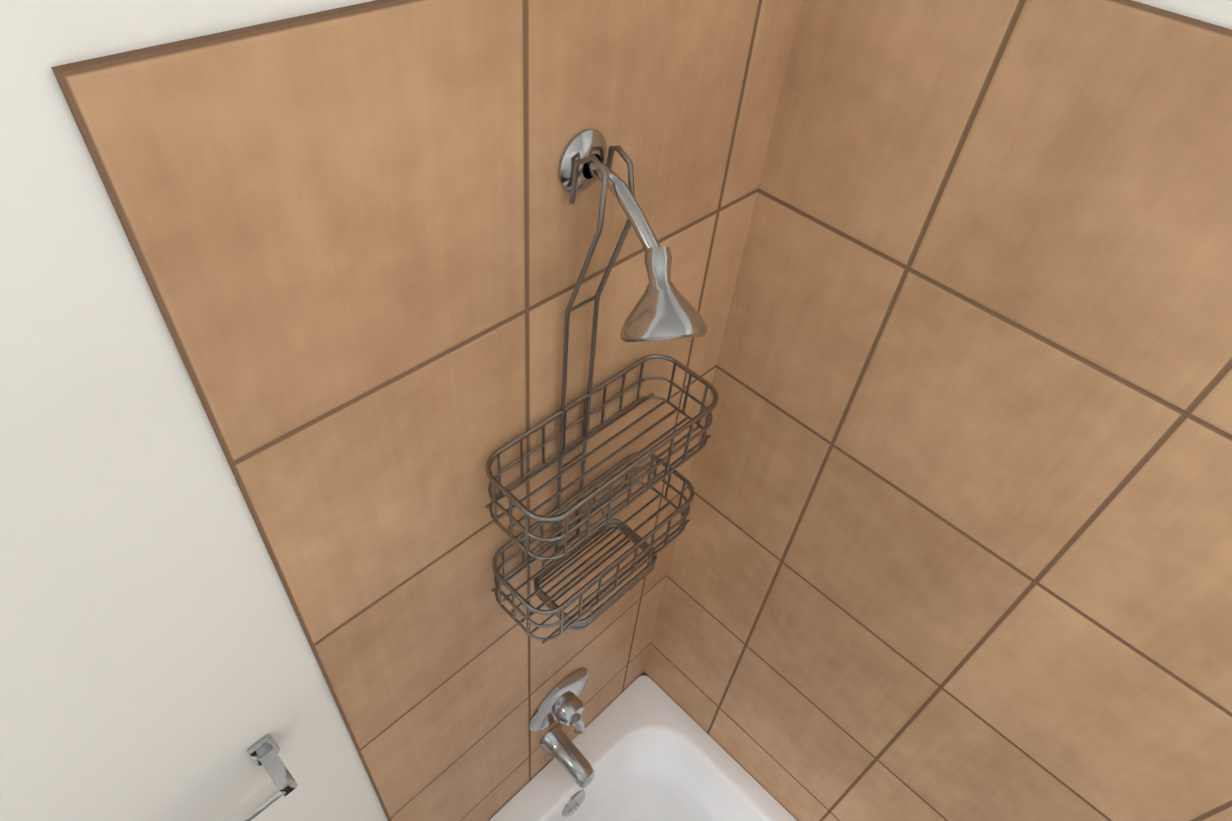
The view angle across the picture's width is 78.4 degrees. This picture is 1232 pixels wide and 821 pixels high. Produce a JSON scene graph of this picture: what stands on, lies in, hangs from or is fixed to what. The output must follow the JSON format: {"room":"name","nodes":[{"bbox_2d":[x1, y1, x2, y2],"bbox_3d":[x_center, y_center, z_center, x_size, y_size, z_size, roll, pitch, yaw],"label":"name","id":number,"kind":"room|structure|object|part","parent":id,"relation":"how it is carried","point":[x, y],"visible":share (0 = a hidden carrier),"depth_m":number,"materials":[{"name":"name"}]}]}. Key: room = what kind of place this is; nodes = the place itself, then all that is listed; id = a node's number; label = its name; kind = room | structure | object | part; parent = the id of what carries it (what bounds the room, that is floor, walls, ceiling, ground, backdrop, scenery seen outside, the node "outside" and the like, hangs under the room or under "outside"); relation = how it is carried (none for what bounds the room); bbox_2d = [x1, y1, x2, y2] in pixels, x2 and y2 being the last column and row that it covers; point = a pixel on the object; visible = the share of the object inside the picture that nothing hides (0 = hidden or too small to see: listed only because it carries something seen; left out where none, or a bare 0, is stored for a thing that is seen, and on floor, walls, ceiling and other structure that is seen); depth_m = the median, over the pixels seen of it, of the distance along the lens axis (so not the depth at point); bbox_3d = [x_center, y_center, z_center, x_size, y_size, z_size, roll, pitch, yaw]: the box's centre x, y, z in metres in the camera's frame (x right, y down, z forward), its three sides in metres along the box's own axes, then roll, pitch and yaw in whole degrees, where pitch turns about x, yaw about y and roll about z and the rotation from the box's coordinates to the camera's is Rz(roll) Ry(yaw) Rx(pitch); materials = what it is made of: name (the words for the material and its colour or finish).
{"room":"bathroom","nodes":[
{"label":"bathroom","id":0,"kind":"room"},
{"bbox_2d":[0,0,387,820],"bbox_3d":[-0.695,0.577,0.767,0.100,2.400,2.479,38,53,27],"label":"wall","id":1,"kind":"structure","parent":0,"point":[158,662],"depth_m":0.57,"materials":[{"name":"paint"}]},
{"bbox_2d":[221,735,297,820],"bbox_3d":[-0.591,0.544,0.710,0.062,0.044,0.603,38,53,27],"label":"towel rail","id":2,"kind":"object","parent":1,"relation":"attached to","point":[265,750],"visible":1,"depth_m":0.85,"materials":[{"name":"silver metal"}]},
{"bbox_2d":[51,0,802,820],"bbox_3d":[-0.109,0.263,1.187,0.008,1.728,0.696,38,53,27],"label":"wall tile","id":3,"kind":"structure","parent":1,"relation":"attached to","point":[359,236],"depth_m":0.69,"materials":[{"name":"brown tile"}]},
{"bbox_2d":[529,668,587,734],"bbox_3d":[-0.093,0.623,1.556,0.072,0.174,0.163,38,53,27],"label":"shower valve","id":4,"kind":"object","parent":3,"relation":"attached to","point":[561,702],"visible":1,"depth_m":1.53,"materials":[{"name":"silver metal"}]},
{"bbox_2d":[539,724,594,787],"bbox_3d":[-0.101,0.753,1.639,0.130,0.066,0.062,38,53,27],"label":"tub spout","id":5,"kind":"object","parent":3,"relation":"attached to","point":[559,746],"visible":0.98,"depth_m":1.62,"materials":[{"name":"silver metal"}]},
{"bbox_2d":[558,129,706,342],"bbox_3d":[0.016,-0.141,0.687,0.176,0.161,0.092,38,53,27],"label":"shower head","id":6,"kind":"object","parent":3,"relation":"attached to","point":[664,309],"visible":0.98,"depth_m":0.68},
{"bbox_2d":[485,145,717,644],"bbox_3d":[-0.008,0.016,0.886,0.121,0.652,0.305,38,53,27],"label":"shower caddy","id":7,"kind":"object","parent":6,"relation":"hanging from","point":[558,517],"visible":1,"depth_m":0.96,"materials":[{"name":"silver metal"}]},
{"bbox_2d":[1133,0,1231,29],"bbox_3d":[0.715,0.461,1.036,1.524,2.400,0.100,38,53,27],"label":"wall","id":8,"kind":"structure","parent":0,"point":[1217,12],"depth_m":0.59,"materials":[{"name":"paint tile"},{"name":"grout"}]},
{"bbox_2d":[643,0,1231,820],"bbox_3d":[0.677,0.513,1.032,1.516,1.728,0.008,38,53,27],"label":"wall tile","id":9,"kind":"structure","parent":8,"relation":"attached to","point":[953,540],"depth_m":0.91,"materials":[{"name":"brown tile"}]},
{"bbox_3d":[-0.139,1.935,1.231,1.950,0.060,2.479,38,53,27],"label":"floor","id":10,"kind":"structure","parent":0,"visible":0},
{"bbox_2d":[489,675,796,820],"bbox_3d":[0.348,1.371,1.556,1.510,0.335,0.698,38,53,27],"label":"bathtub","id":11,"kind":"object","parent":10,"relation":"on","point":[649,748],"visible":1,"depth_m":1.87,"materials":[{"name":"white ceramic"}]},
{"bbox_3d":[-0.044,1.037,1.809,0.190,0.240,0.074,38,53,27],"label":"tub overflow plate","id":12,"kind":"part","parent":11,"relation":"part of","materials":[{"name":"silver metal"}]}
]}

